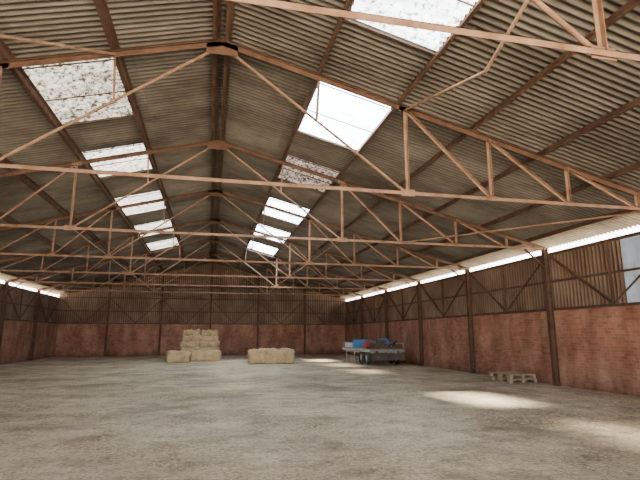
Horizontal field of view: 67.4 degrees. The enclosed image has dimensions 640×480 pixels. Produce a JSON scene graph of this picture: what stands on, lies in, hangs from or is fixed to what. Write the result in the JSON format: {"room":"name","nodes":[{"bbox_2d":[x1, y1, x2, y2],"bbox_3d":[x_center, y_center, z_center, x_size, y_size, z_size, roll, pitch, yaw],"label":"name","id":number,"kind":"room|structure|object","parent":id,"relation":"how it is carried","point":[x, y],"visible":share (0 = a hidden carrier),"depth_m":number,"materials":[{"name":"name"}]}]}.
{"room":"farm building","nodes":[
{"label":"farm building","id":0,"kind":"room"},
{"bbox_2d":[0,284,58,364],"bbox_3d":[-14.171,1.949,12.689,0.220,4.260,47.250,2,-11,-12],"label":"wall","id":1,"kind":"structure","parent":0,"point":[17,335],"depth_m":29.27,"materials":[{"name":"red brick"}]},
{"bbox_2d":[0,283,59,323],"bbox_3d":[-14.062,0.781,12.839,0.140,1.910,47.050,2,-11,-12],"label":"rails","id":2,"kind":"object","parent":1,"relation":"attached to","point":[12,303],"visible":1,"depth_m":29.11,"materials":[{"name":"metal"}]},
{"bbox_2d":[55,261,345,356],"bbox_3d":[-8.596,5.260,37.901,22.240,7.470,0.220,2,-11,-12],"label":"wall","id":3,"kind":"structure","parent":0,"point":[72,340],"depth_m":37.61,"materials":[{"name":"brown metal"}]},
{"bbox_2d":[58,285,344,324],"bbox_3d":[-8.568,5.177,37.791,21.843,2.880,0.105,2,-11,-12],"label":"trim","id":4,"kind":"structure","parent":3,"relation":"attached to","point":[107,285],"depth_m":37.54,"materials":[{"name":"metal"}]},
{"bbox_2d":[0,0,639,299],"bbox_3d":[-3.413,-1.393,15.732,22.500,3.030,47.706,2,-11,-12],"label":"ceiling","id":5,"kind":"structure","parent":0,"point":[176,108],"depth_m":11.49,"materials":[{"name":"brown metal"}]},
{"bbox_2d":[22,58,132,123],"bbox_3d":[-5.065,-3.176,10.404,1.810,0.526,2.664,2,-11,-12],"label":"window","id":6,"kind":"structure","parent":5,"relation":"attached to","point":[56,82],"depth_m":10.16,"materials":[{"name":"white plastic"}]},
{"bbox_2d":[82,143,151,176],"bbox_3d":[-5.987,-2.387,14.422,1.810,0.526,2.336,2,-11,-12],"label":"window","id":7,"kind":"structure","parent":5,"relation":"attached to","point":[137,165],"depth_m":14.43,"materials":[{"name":"white plastic"}]},
{"bbox_2d":[115,191,165,214],"bbox_3d":[-7.068,-1.462,19.140,1.810,0.526,2.701,2,-11,-12],"label":"window","id":8,"kind":"structure","parent":5,"relation":"attached to","point":[159,205],"depth_m":18.93,"materials":[{"name":"white plastic"}]},
{"bbox_2d":[135,219,172,235],"bbox_3d":[-8.088,-0.589,23.586,1.810,0.526,2.792,2,-11,-12],"label":"window","id":9,"kind":"structure","parent":5,"relation":"attached to","point":[152,225],"depth_m":23.12,"materials":[{"name":"white plastic"}]},
{"bbox_2d":[148,238,178,249],"bbox_3d":[-9.109,0.285,28.041,1.810,0.526,2.902,2,-11,-12],"label":"window","id":10,"kind":"structure","parent":5,"relation":"attached to","point":[168,242],"depth_m":27.68,"materials":[{"name":"white plastic"}]},
{"bbox_2d":[6,238,386,290],"bbox_3d":[-6.355,1.314,28.525,21.788,2.960,0.120,2,-11,-12],"label":"roof truss","id":11,"kind":"object","parent":5,"relation":"attached to","point":[211,240],"depth_m":28.33,"materials":[{"name":"brown metal"}]},
{"bbox_2d":[38,251,362,295],"bbox_3d":[-7.463,2.263,33.359,21.788,2.960,0.120,2,-11,-12],"label":"roof truss","id":12,"kind":"object","parent":5,"relation":"attached to","point":[213,253],"depth_m":33.22,"materials":[{"name":"brown metal"}]},
{"bbox_2d":[0,218,419,281],"bbox_3d":[-5.246,0.366,23.690,21.788,2.960,0.120,2,-11,-12],"label":"roof truss","id":13,"kind":"object","parent":5,"relation":"attached to","point":[211,221],"depth_m":23.63,"materials":[{"name":"brown metal"}]},
{"bbox_2d":[0,189,468,269],"bbox_3d":[-4.138,-0.583,18.855,21.788,2.960,0.120,2,-11,-12],"label":"roof truss","id":14,"kind":"object","parent":5,"relation":"attached to","point":[211,192],"depth_m":19.05,"materials":[{"name":"brown metal"}]},
{"bbox_2d":[248,241,276,254],"bbox_3d":[-3.578,0.524,29.263,1.810,0.526,2.902,2,-11,-12],"label":"window","id":15,"kind":"structure","parent":5,"relation":"attached to","point":[255,245],"depth_m":28.90,"materials":[{"name":"white plastic"}]},
{"bbox_2d":[254,225,290,242],"bbox_3d":[-2.556,-0.350,24.808,1.810,0.526,2.792,2,-11,-12],"label":"window","id":16,"kind":"structure","parent":5,"relation":"attached to","point":[273,231],"depth_m":24.36,"materials":[{"name":"white plastic"}]},
{"bbox_2d":[0,139,545,250],"bbox_3d":[-3.029,-1.531,14.021,21.788,2.960,0.120,2,-11,-12],"label":"roof truss","id":17,"kind":"object","parent":5,"relation":"attached to","point":[217,144],"depth_m":14.37,"materials":[{"name":"brown metal"}]},
{"bbox_2d":[263,197,308,223],"bbox_3d":[-1.537,-1.222,20.361,1.810,0.526,2.701,2,-11,-12],"label":"window","id":18,"kind":"structure","parent":5,"relation":"attached to","point":[268,211],"depth_m":20.13,"materials":[{"name":"white plastic"}]},
{"bbox_2d":[278,155,337,191],"bbox_3d":[-0.455,-2.148,15.644,1.810,0.526,2.336,2,-11,-12],"label":"window","id":19,"kind":"structure","parent":5,"relation":"attached to","point":[288,175],"depth_m":15.67,"materials":[{"name":"white plastic"}]},
{"bbox_2d":[0,39,639,209],"bbox_3d":[-1.921,-2.480,9.186,21.788,2.960,0.120,2,-11,-12],"label":"roof truss","id":20,"kind":"object","parent":5,"relation":"attached to","point":[219,46],"depth_m":9.66,"materials":[{"name":"brown metal"}]},
{"bbox_2d":[299,82,390,149],"bbox_3d":[0.466,-2.936,11.625,1.810,0.526,2.664,2,-11,-12],"label":"window","id":21,"kind":"structure","parent":5,"relation":"attached to","point":[335,104],"depth_m":11.43,"materials":[{"name":"white plastic"}]},
{"bbox_2d":[351,0,477,50],"bbox_3d":[1.504,-3.824,7.100,1.810,0.526,2.701,2,-11,-12],"label":"window","id":22,"kind":"structure","parent":5,"relation":"attached to","point":[444,12],"depth_m":7.78,"materials":[{"name":"white plastic"}]},
{"bbox_2d":[227,0,639,61],"bbox_3d":[-0.812,-3.428,4.351,21.788,2.960,0.120,2,-11,-12],"label":"roof truss","id":23,"kind":"object","parent":5,"relation":"attached to","point":[601,51],"depth_m":4.63,"materials":[{"name":"brown metal"}]},
{"bbox_2d":[0,354,639,479],"bbox_3d":[-3.413,4.638,14.550,22.300,0.300,47.500,2,-11,-12],"label":"floor","id":24,"kind":"structure","parent":0,"point":[468,440],"depth_m":8.66,"materials":[{"name":"concrete"}]},
{"bbox_2d":[0,281,22,352],"bbox_3d":[-16.564,4.397,25.579,0.861,4.420,0.280,2,-11,-12],"label":"steel column","id":25,"kind":"structure","parent":24,"relation":"on","point":[5,292],"depth_m":25.64,"materials":[{"name":"brown metal"}]},
{"bbox_2d":[29,289,51,359],"bbox_3d":[-17.672,5.345,30.414,0.861,4.420,0.280,2,-11,-12],"label":"steel column","id":26,"kind":"structure","parent":24,"relation":"on","point":[38,298],"depth_m":30.34,"materials":[{"name":"brown metal"}]},
{"bbox_2d":[104,282,111,355],"bbox_3d":[-15.867,5.888,35.892,0.130,5.465,0.170,2,-11,-12],"label":"steel column","id":27,"kind":"structure","parent":24,"relation":"on","point":[110,286],"depth_m":35.79,"materials":[{"name":"brown metal"}]},
{"bbox_2d":[158,272,164,355],"bbox_3d":[-12.159,5.560,36.806,0.130,6.461,0.170,2,-11,-12],"label":"steel column","id":28,"kind":"structure","parent":24,"relation":"on","point":[163,272],"depth_m":36.69,"materials":[{"name":"brown metal"}]},
{"bbox_2d":[165,350,190,362],"bbox_3d":[-8.203,6.709,27.722,1.450,0.708,0.854,5,-12,-24],"label":"bale","id":29,"kind":"object","parent":24,"relation":"on","point":[172,356],"visible":1,"depth_m":27.48},
{"bbox_2d":[180,329,219,359],"bbox_3d":[-7.842,6.805,31.514,2.768,1.978,3.291,2,-11,-9],"label":"stack","id":30,"kind":"object","parent":24,"relation":"on","point":[192,339],"visible":0.62,"depth_m":31.74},
{"bbox_2d":[190,350,220,360],"bbox_3d":[-6.958,7.012,29.201,1.947,0.682,0.951,2,-11,-10],"label":"bale","id":31,"kind":"object","parent":24,"relation":"on","point":[196,355],"visible":0.93,"depth_m":28.88},
{"bbox_2d":[209,261,213,328],"bbox_3d":[-8.550,5.240,37.696,0.130,7.430,0.170,2,-11,-12],"label":"steel column","id":32,"kind":"structure","parent":24,"relation":"on","point":[212,261],"depth_m":37.80,"materials":[{"name":"brown metal"}]},
{"bbox_2d":[60,261,344,299],"bbox_3d":[-8.550,3.104,38.115,21.830,2.972,0.150,2,-11,-12],"label":"rafter","id":33,"kind":"object","parent":32,"relation":"on","point":[208,261],"visible":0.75,"depth_m":38.09,"materials":[{"name":"metal"}]},
{"bbox_2d":[256,275,259,348],"bbox_3d":[-4.940,5.872,38.400,0.130,6.461,0.170,2,-11,-12],"label":"steel column","id":34,"kind":"structure","parent":24,"relation":"on","point":[258,275],"depth_m":38.29,"materials":[{"name":"brown metal"}]},
{"bbox_2d":[247,348,294,364],"bbox_3d":[-2.702,6.401,26.537,2.654,0.856,1.254,2,-11,-8],"label":"bale","id":35,"kind":"object","parent":24,"relation":"on","point":[262,355],"visible":0.99,"depth_m":26.04},
{"bbox_2d":[304,286,305,353],"bbox_3d":[-1.233,6.521,39.123,0.130,5.465,0.170,2,-11,-12],"label":"steel column","id":36,"kind":"structure","parent":24,"relation":"on","point":[304,286],"depth_m":39.01,"materials":[{"name":"brown metal"}]},
{"bbox_2d":[0,357,639,479],"bbox_3d":[-4.241,5.184,18.157,20.684,0.012,34.588,2,-11,-12],"label":"straw","id":37,"kind":"object","parent":24,"relation":"on","point":[238,357],"visible":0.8,"depth_m":9.71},
{"bbox_2d":[352,296,363,338],"bbox_3d":[2.746,6.230,34.922,0.861,4.420,0.280,2,-11,-12],"label":"steel column","id":38,"kind":"structure","parent":24,"relation":"on","point":[361,297],"depth_m":35.08,"materials":[{"name":"brown metal"}]},
{"bbox_2d":[342,338,404,364],"bbox_3d":[2.818,6.355,27.680,1.950,1.385,5.750,3,-12,-15],"label":"trailer","id":39,"kind":"object","parent":24,"relation":"on","point":[368,350],"visible":1,"depth_m":25.64,"materials":[{"name":"metal"}]},
{"bbox_2d":[375,290,388,360],"bbox_3d":[3.855,5.281,30.087,0.861,4.420,0.280,2,-11,-12],"label":"steel column","id":40,"kind":"structure","parent":24,"relation":"on","point":[385,297],"depth_m":30.28,"materials":[{"name":"brown metal"}]},
{"bbox_2d":[405,281,424,365],"bbox_3d":[4.963,4.333,25.252,0.861,4.420,0.280,2,-11,-12],"label":"steel column","id":41,"kind":"structure","parent":24,"relation":"on","point":[420,323],"depth_m":25.32,"materials":[{"name":"brown metal"}]},
{"bbox_2d":[451,268,475,372],"bbox_3d":[6.072,3.384,20.418,0.861,4.420,0.280,2,-11,-12],"label":"steel column","id":42,"kind":"structure","parent":24,"relation":"on","point":[467,272],"depth_m":20.47,"materials":[{"name":"brown metal"}]},
{"bbox_2d":[489,371,536,382],"bbox_3d":[6.650,4.745,16.606,1.071,0.282,1.292,2,-11,-12],"label":"wooden pallets","id":43,"kind":"object","parent":24,"relation":"on","point":[512,376],"visible":1,"depth_m":16.33,"materials":[{"name":"beige wood"}]},
{"bbox_2d":[524,248,561,385],"bbox_3d":[7.180,2.436,15.583,0.861,4.420,0.280,2,-11,-12],"label":"steel column","id":44,"kind":"structure","parent":24,"relation":"on","point":[545,265],"depth_m":15.63,"materials":[{"name":"brown metal"}]},
{"bbox_2d":[0,0,639,296],"bbox_3d":[-3.413,-1.395,15.734,20.640,2.794,47.100,2,-11,-12],"label":"purlins","id":45,"kind":"structure","parent":0,"point":[101,6],"depth_m":11.79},
{"bbox_2d":[0,0,639,293],"bbox_3d":[-4.138,-0.344,18.809,19.834,2.368,30.326,2,-11,-12],"label":"pipes","id":46,"kind":"object","parent":45,"relation":"attached to","point":[526,2],"visible":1,"depth_m":8.59,"materials":[{"name":"metal"}]},
{"bbox_2d":[345,235,639,396],"bbox_3d":[7.312,2.880,17.432,0.220,4.260,47.250,2,-11,-12],"label":"wall","id":47,"kind":"structure","parent":0,"point":[598,349],"depth_m":16.56,"materials":[{"name":"red brick"}]},
{"bbox_2d":[345,231,639,324],"bbox_3d":[7.246,1.704,17.543,0.140,1.910,47.050,2,-11,-12],"label":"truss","id":48,"kind":"structure","parent":47,"relation":"attached to","point":[610,272],"depth_m":17.32,"materials":[{"name":"metal"}]}
]}

